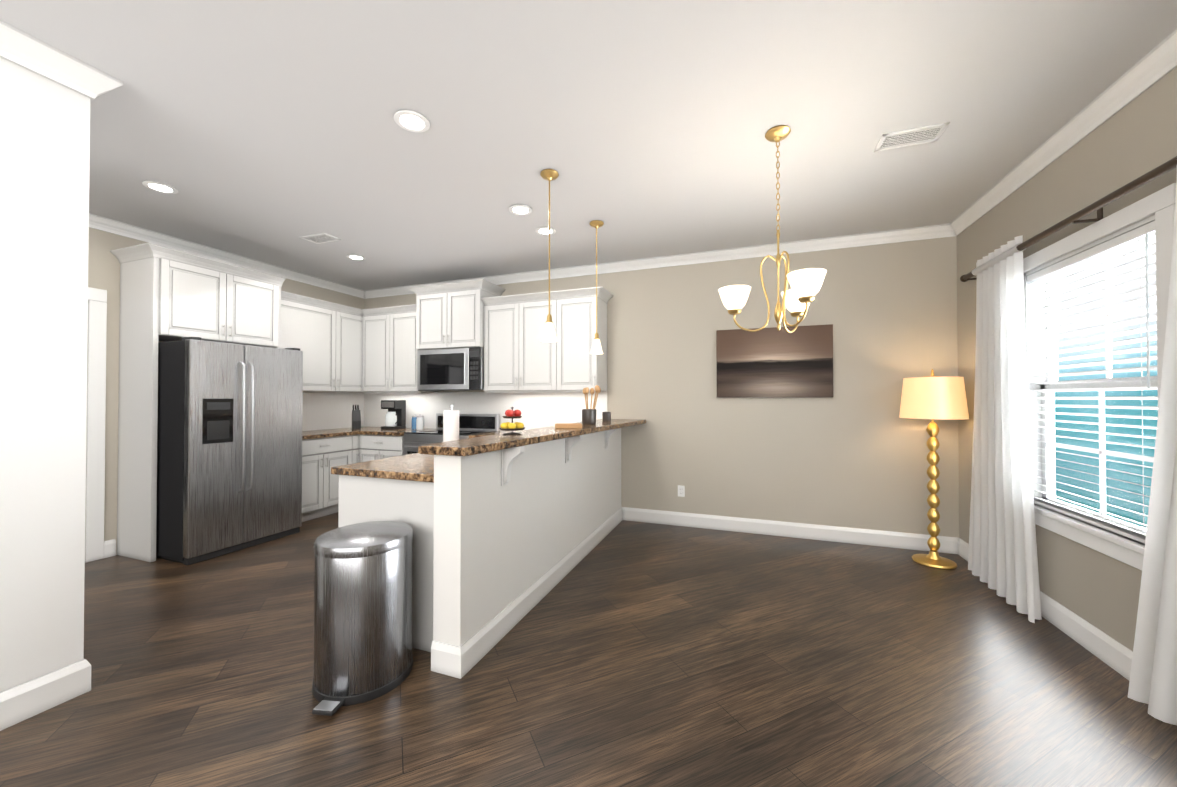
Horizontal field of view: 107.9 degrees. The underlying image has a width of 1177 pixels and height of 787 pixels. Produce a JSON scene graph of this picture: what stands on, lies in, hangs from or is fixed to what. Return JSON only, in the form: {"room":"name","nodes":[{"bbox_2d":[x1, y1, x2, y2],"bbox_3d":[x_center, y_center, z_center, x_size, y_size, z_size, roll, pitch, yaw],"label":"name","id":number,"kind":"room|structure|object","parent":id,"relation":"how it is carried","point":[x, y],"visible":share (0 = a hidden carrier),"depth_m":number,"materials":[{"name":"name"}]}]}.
{"room":"kitchen","nodes":[
{"label":"kitchen","id":0,"kind":"room"},
{"bbox_2d":[85,227,364,554],"bbox_3d":[-4.408,-0.050,2.444,0.208,2.740,7.300,0,-1,20],"label":"wall","id":1,"kind":"structure","parent":0,"point":[326,410],"depth_m":3.51,"materials":[{"name":"beige paint"}]},
{"bbox_2d":[85,287,106,562],"bbox_3d":[-4.203,0.241,2.984,0.218,2.170,1.110,0,-1,20],"label":"door frame","id":2,"kind":"structure","parent":1,"relation":"attached to","point":[95,421],"depth_m":3.42,"materials":[{"name":"white wood"}]},
{"bbox_2d":[89,213,364,298],"bbox_3d":[-4.252,-1.373,2.507,0.068,0.092,7.100,0,-1,20],"label":"crown molding","id":3,"kind":"structure","parent":1,"relation":"attached to","point":[96,222],"depth_m":4.12,"materials":[{"name":"white wood"}]},
{"bbox_2d":[281,291,332,390],"bbox_3d":[-3.253,-0.541,4.792,0.350,1.027,0.771,0,-1,20],"label":"upper cabinet","id":4,"kind":"object","parent":1,"relation":"attached to","point":[306,322],"depth_m":4.76,"materials":[{"name":"white wood"}]},
{"bbox_2d":[329,303,364,391],"bbox_3d":[-3.007,-0.534,5.408,0.386,1.027,0.771,0,-1,20],"label":"upper cabinet","id":5,"kind":"object","parent":1,"relation":"attached to","point":[344,348],"depth_m":5.20,"materials":[{"name":"white wood"}]},
{"bbox_2d":[470,431,514,437],"bbox_3d":[-0.893,0.456,4.687,0.543,0.040,0.630,0,-1,20],"label":"countertop","id":6,"kind":"structure","parent":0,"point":[496,432],"depth_m":4.67,"materials":[{"name":"brown stone"}]},
{"bbox_2d":[0,512,1176,786],"bbox_3d":[-1.216,1.359,1.358,6.940,0.100,7.500,0,-1,20],"label":"floor","id":7,"kind":"structure","parent":0,"point":[632,654],"depth_m":1.90,"materials":[{"name":"brown wood"}]},
{"bbox_2d":[0,20,122,730],"bbox_3d":[-2.470,-0.056,1.831,0.560,2.740,0.450,0,-1,20],"label":"wall","id":8,"kind":"structure","parent":7,"relation":"on","point":[48,93],"depth_m":1.78,"materials":[{"name":"white paint"}]},
{"bbox_2d":[110,243,285,561],"bbox_3d":[-3.482,0.086,3.894,0.538,2.500,1.053,0,-1,20],"label":"tall cabinet","id":9,"kind":"object","parent":7,"relation":"on","point":[167,294],"visible":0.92,"depth_m":3.50,"materials":[{"name":"white wood"}]},
{"bbox_2d":[156,337,302,564],"bbox_3d":[-3.270,0.449,3.844,0.890,1.772,0.899,0,-1,20],"label":"refrigerator","id":10,"kind":"object","parent":7,"relation":"on","point":[229,453],"visible":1,"depth_m":3.52,"materials":[{"name":"grey metal"}]},
{"bbox_2d":[302,443,349,521],"bbox_3d":[-3.126,0.911,4.728,0.620,0.868,0.767,0,-1,20],"label":"base cabinet","id":11,"kind":"object","parent":7,"relation":"on","point":[324,451],"depth_m":4.57,"materials":[{"name":"white wood"}]},
{"bbox_2d":[302,427,428,442],"bbox_3d":[-2.712,0.459,4.932,1.247,0.040,1.428,0,-1,20],"label":"countertop","id":12,"kind":"structure","parent":11,"relation":"on","point":[339,435],"depth_m":4.90,"materials":[{"name":"brown stone"}]},
{"bbox_2d":[352,404,360,428],"bbox_3d":[-2.923,0.291,5.388,0.090,0.305,0.170,0,-1,-35],"label":"knife block","id":13,"kind":"object","parent":12,"relation":"on","point":[356,418],"visible":1,"depth_m":5.34,"materials":[{"name":"black plastic"}]},
{"bbox_2d":[381,400,405,429],"bbox_3d":[-2.435,0.263,5.357,0.211,0.360,0.225,0,-1,12],"label":"coffee maker","id":14,"kind":"object","parent":12,"relation":"on","point":[395,417],"visible":1,"depth_m":5.28,"materials":[{"name":"black plastic"}]},
{"bbox_2d":[411,414,418,428],"bbox_3d":[-2.147,0.349,5.316,0.092,0.187,0.092,0,-1,20],"label":"jar","id":15,"kind":"object","parent":12,"relation":"on","point":[413,423],"visible":0.73,"depth_m":5.27,"materials":[{"name":"blue glass"}]},
{"bbox_2d":[416,414,423,429],"bbox_3d":[-2.064,0.348,5.253,0.092,0.187,0.092,0,-1,20],"label":"jar","id":16,"kind":"object","parent":12,"relation":"on","point":[420,422],"visible":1,"depth_m":5.22,"materials":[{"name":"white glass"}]},
{"bbox_2d":[312,521,412,715],"bbox_3d":[-1.056,0.977,1.983,0.418,0.677,0.504,0,-1,20],"label":"step trash can","id":17,"kind":"object","parent":7,"relation":"on","point":[363,612],"visible":0.98,"depth_m":1.84,"materials":[{"name":"silver metal"}]},
{"bbox_2d":[404,413,499,454],"bbox_3d":[-1.574,0.794,4.917,0.884,1.105,0.659,0,-1,20],"label":"range","id":18,"kind":"object","parent":7,"relation":"on","point":[470,424],"visible":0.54,"depth_m":5.03,"materials":[{"name":"silver metal"}]},
{"bbox_2d":[331,419,645,678],"bbox_3d":[-0.452,0.795,3.373,1.228,1.070,2.798,0,-1,20],"label":"peninsula bar","id":19,"kind":"object","parent":7,"relation":"on","point":[510,532],"visible":0.96,"depth_m":2.32,"materials":[{"name":"white paint"}]},
{"bbox_2d":[443,404,458,441],"bbox_3d":[-0.993,0.249,3.100,0.156,0.340,0.156,0,-1,20],"label":"paper towel holder","id":20,"kind":"object","parent":19,"relation":"on","point":[450,424],"visible":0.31,"depth_m":3.05,"materials":[{"name":"white paper"}]},
{"bbox_2d":[499,407,524,434],"bbox_3d":[-0.470,0.166,2.641,0.164,0.172,0.164,0,-1,20],"label":"fruit stand","id":21,"kind":"object","parent":19,"relation":"on","point":[512,426],"visible":1,"depth_m":2.60,"materials":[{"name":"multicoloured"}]},
{"bbox_2d":[555,423,581,427],"bbox_3d":[-0.151,0.243,3.216,0.200,0.030,0.120,0,-1,-5],"label":"tray","id":22,"kind":"object","parent":19,"relation":"on","point":[568,425],"visible":1,"depth_m":3.16,"materials":[{"name":"brown wood"}]},
{"bbox_2d":[582,385,600,424],"bbox_3d":[0.021,0.096,3.630,0.184,0.332,0.153,0,-1,20],"label":"utensil crock","id":23,"kind":"object","parent":19,"relation":"on","point":[588,416],"visible":1,"depth_m":3.59,"materials":[{"name":"grey"}]},
{"bbox_2d":[602,412,610,420],"bbox_3d":[0.176,0.223,4.161,0.084,0.090,0.084,0,-1,20],"label":"jar","id":24,"kind":"object","parent":19,"relation":"on","point":[606,416],"visible":1,"depth_m":4.13,"materials":[{"name":"grey ceramic"}]},
{"bbox_2d":[899,369,968,568],"bbox_3d":[2.719,0.568,3.379,0.430,1.525,0.430,0,-1,20],"label":"floor lamp","id":25,"kind":"object","parent":7,"relation":"on","point":[932,397],"visible":1,"depth_m":3.31,"materials":[{"name":"gold metal"},{"name":"cream fabric"}]},
{"bbox_2d":[0,0,1176,290],"bbox_3d":[-1.216,-1.481,1.388,6.940,0.100,7.500,0,-1,20],"label":"ceiling","id":26,"kind":"structure","parent":0,"point":[272,132],"depth_m":2.19,"materials":[{"name":"white paint"}]},
{"bbox_2d":[142,180,177,193],"bbox_3d":[-2.920,-1.405,2.922,0.176,0.011,0.176,0,-1,20],"label":"recessed light","id":27,"kind":"object","parent":26,"relation":"in","point":[160,187],"visible":0.96,"depth_m":2.91,"materials":[{"name":"white"}]},
{"bbox_2d":[300,233,340,243],"bbox_3d":[-2.421,-1.400,3.868,0.300,0.008,0.170,0,-1,20],"label":"ceiling vent","id":28,"kind":"object","parent":26,"relation":"in","point":[319,238],"visible":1,"depth_m":3.86,"materials":[{"name":"white metal"}]},
{"bbox_2d":[346,254,365,259],"bbox_3d":[-2.374,-1.390,4.373,0.176,0.011,0.176,0,-1,20],"label":"recessed light","id":29,"kind":"object","parent":26,"relation":"in","point":[354,256],"visible":1,"depth_m":4.36,"materials":[{"name":"white glass"}]},
{"bbox_2d":[394,110,429,131],"bbox_3d":[-0.917,-1.413,2.226,0.176,0.011,0.176,0,-1,20],"label":"recessed light","id":30,"kind":"object","parent":26,"relation":"in","point":[411,120],"visible":1,"depth_m":2.22,"materials":[{"name":"white"}]},
{"bbox_2d":[509,204,531,214],"bbox_3d":[-0.520,-1.402,3.273,0.176,0.011,0.176,0,-1,20],"label":"recessed light","id":31,"kind":"object","parent":26,"relation":"in","point":[518,209],"visible":0.98,"depth_m":3.26,"materials":[{"name":"white"}]},
{"bbox_2d":[536,227,555,234],"bbox_3d":[-0.368,-1.397,3.686,0.176,0.011,0.176,0,-1,20],"label":"recessed light","id":32,"kind":"object","parent":26,"relation":"in","point":[542,230],"visible":0.83,"depth_m":3.68,"materials":[{"name":"white"}]},
{"bbox_2d":[540,169,558,341],"bbox_3d":[-0.251,-0.876,2.753,0.120,1.080,0.120,0,-1,20],"label":"pendant light","id":33,"kind":"object","parent":26,"relation":"hanging from","point":[549,333],"visible":1,"depth_m":2.73,"materials":[{"name":"gold metal"}]},
{"bbox_2d":[590,220,603,353],"bbox_3d":[0.068,-0.868,3.531,0.120,1.080,0.120,0,-1,20],"label":"pendant light","id":34,"kind":"object","parent":26,"relation":"hanging from","point":[596,345],"visible":1,"depth_m":3.51,"materials":[{"name":"white glass"}]},
{"bbox_2d":[718,125,826,332],"bbox_3d":[0.976,-0.878,2.343,0.516,1.084,0.566,0,-1,20],"label":"chandelier","id":35,"kind":"object","parent":26,"relation":"hanging from","point":[799,297],"visible":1,"depth_m":2.32,"materials":[{"name":"gold metal"}]},
{"bbox_2d":[874,122,949,151],"bbox_3d":[1.780,-1.416,2.372,0.300,0.008,0.170,0,-1,20],"label":"ceiling vent","id":36,"kind":"object","parent":26,"relation":"in","point":[914,136],"visible":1,"depth_m":2.36,"materials":[{"name":"white metal"}]},
{"bbox_2d":[364,236,958,536],"bbox_3d":[0.046,-0.025,4.794,6.940,2.740,0.208,0,-1,20],"label":"wall","id":37,"kind":"structure","parent":0,"point":[853,451],"depth_m":4.06,"materials":[{"name":"beige paint"}]},
{"bbox_2d":[361,307,404,392],"bbox_3d":[-2.561,-0.534,5.470,0.518,1.027,0.350,0,-1,20],"label":"upper cabinet","id":38,"kind":"object","parent":37,"relation":"attached to","point":[378,321],"depth_m":5.29,"materials":[{"name":"white wood"}]},
{"bbox_2d":[393,304,439,392],"bbox_3d":[-2.178,-0.535,5.329,0.516,1.027,0.350,0,-1,20],"label":"upper cabinet","id":39,"kind":"object","parent":37,"relation":"attached to","point":[404,357],"depth_m":5.16,"materials":[{"name":"white wood"}]},
{"bbox_2d":[413,283,452,350],"bbox_3d":[-1.714,-0.873,5.124,0.494,0.725,0.420,0,-1,20],"label":"upper cabinet","id":40,"kind":"object","parent":37,"relation":"attached to","point":[433,308],"depth_m":4.93,"materials":[{"name":"white wood"}]},
{"bbox_2d":[417,347,483,390],"bbox_3d":[-1.538,-0.270,5.038,0.872,0.476,0.443,0,-1,20],"label":"microwave","id":41,"kind":"object","parent":40,"relation":"attached to","point":[456,369],"visible":0.94,"depth_m":4.86,"materials":[{"name":"silver metal"}]},
{"bbox_2d":[453,279,500,347],"bbox_3d":[-1.352,-0.875,4.990,0.494,0.725,0.420,0,-1,20],"label":"upper cabinet","id":42,"kind":"object","parent":37,"relation":"attached to","point":[468,296],"depth_m":4.77,"materials":[{"name":"white wood"}]},
{"bbox_2d":[482,295,524,390],"bbox_3d":[-0.873,-0.540,4.847,0.498,1.027,0.350,0,-1,20],"label":"upper cabinet","id":43,"kind":"object","parent":37,"relation":"attached to","point":[504,349],"depth_m":4.68,"materials":[{"name":"white wood"}]},
{"bbox_2d":[525,291,560,390],"bbox_3d":[-0.482,-0.542,4.703,0.552,1.027,0.350,0,-1,20],"label":"upper cabinet","id":44,"kind":"object","parent":37,"relation":"attached to","point":[542,359],"depth_m":4.52,"materials":[{"name":"white wood"}]},
{"bbox_2d":[561,287,608,390],"bbox_3d":[-0.090,-0.543,4.559,0.498,1.027,0.350,0,-1,20],"label":"upper cabinet","id":45,"kind":"object","parent":37,"relation":"attached to","point":[580,369],"depth_m":4.39,"materials":[{"name":"white wood"}]},
{"bbox_2d":[365,224,948,298],"bbox_3d":[0.001,-1.350,4.686,6.360,0.092,0.068,0,-1,20],"label":"crown molding","id":46,"kind":"structure","parent":37,"relation":"attached to","point":[934,231],"depth_m":4.22,"materials":[{"name":"white wood"}]},
{"bbox_2d":[678,485,684,496],"bbox_3d":[0.940,0.990,4.346,0.070,0.114,0.008,0,-1,20],"label":"outlet","id":47,"kind":"object","parent":37,"relation":"attached to","point":[681,490],"visible":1,"depth_m":4.34,"materials":[{"name":"white plastic"}]},
{"bbox_2d":[716,324,832,396],"bbox_3d":[1.738,-0.293,4.050,1.010,0.660,0.034,0,-1,20],"label":"picture","id":48,"kind":"object","parent":37,"relation":"attached to","point":[775,362],"visible":0.96,"depth_m":4.02},
{"bbox_2d":[622,507,955,553],"bbox_3d":[1.699,1.270,4.059,2.880,0.135,0.016,0,-1,20],"label":"baseboard","id":49,"kind":"structure","parent":37,"relation":"attached to","point":[902,540],"depth_m":3.98,"materials":[{"name":"white wood"}]},
{"bbox_2d":[957,67,1176,650],"bbox_3d":[1.879,-0.074,0.125,0.130,2.740,7.300,0,-1,20],"label":"wall","id":50,"kind":"structure","parent":0,"point":[1136,138],"depth_m":2.27,"materials":[{"name":"beige paint"}]},
{"bbox_2d":[956,537,1132,680],"bbox_3d":[1.845,1.229,0.231,0.016,0.135,7.100,0,-1,20],"label":"baseboard","id":51,"kind":"structure","parent":50,"relation":"attached to","point":[1111,652],"depth_m":2.22,"materials":[{"name":"white wood"}]},
{"bbox_2d":[949,29,1176,236],"bbox_3d":[1.820,-1.397,0.267,0.068,0.092,7.100,0,-1,20],"label":"crown molding","id":52,"kind":"structure","parent":50,"relation":"attached to","point":[1157,63],"depth_m":2.19,"materials":[{"name":"white wood"}]},
{"bbox_2d":[960,156,1176,281],"bbox_3d":[2.514,-0.887,2.223,0.122,0.060,2.236,0,-1,20],"label":"curtain rod","id":53,"kind":"object","parent":50,"relation":"attached to","point":[1144,179],"visible":0.9,"depth_m":2.03,"materials":[{"name":"brown metal"}]},
{"bbox_2d":[968,235,1041,622],"bbox_3d":[2.704,0.181,2.823,0.078,2.263,0.810,0,-1,20],"label":"curtain","id":54,"kind":"object","parent":53,"relation":"hanging from","point":[1002,558],"visible":1,"depth_m":2.74,"materials":[{"name":"white fabric"}]},
{"bbox_2d":[1128,174,1176,724],"bbox_3d":[2.234,0.167,1.544,0.071,2.263,0.620,0,-1,20],"label":"curtain","id":55,"kind":"object","parent":53,"relation":"hanging from","point":[1153,680],"visible":0.98,"depth_m":1.69,"materials":[{"name":"white fabric"}]},
{"bbox_2d":[1023,183,1175,569],"bbox_3d":[2.641,-0.032,2.242,0.165,1.640,1.170,0,-1,20],"label":"window","id":56,"kind":"structure","parent":50,"relation":"in","point":[1160,204],"depth_m":2.22,"materials":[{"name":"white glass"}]},
{"bbox_2d":[1027,220,1157,543],"bbox_3d":[2.622,-0.036,2.249,0.069,1.418,0.912,0,-1,20],"label":"window blinds","id":57,"kind":"object","parent":56,"relation":"attached to","point":[1131,240],"visible":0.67,"depth_m":2.16,"materials":[{"name":"white plastic"}]},
{"label":"outside","id":58,"kind":"structure","parent":0,"visible":0},
{"bbox_2d":[1055,241,1157,528],"bbox_3d":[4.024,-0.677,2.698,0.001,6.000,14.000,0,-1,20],"label":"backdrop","id":59,"kind":"structure","parent":58,"point":[1110,473],"depth_m":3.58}
]}

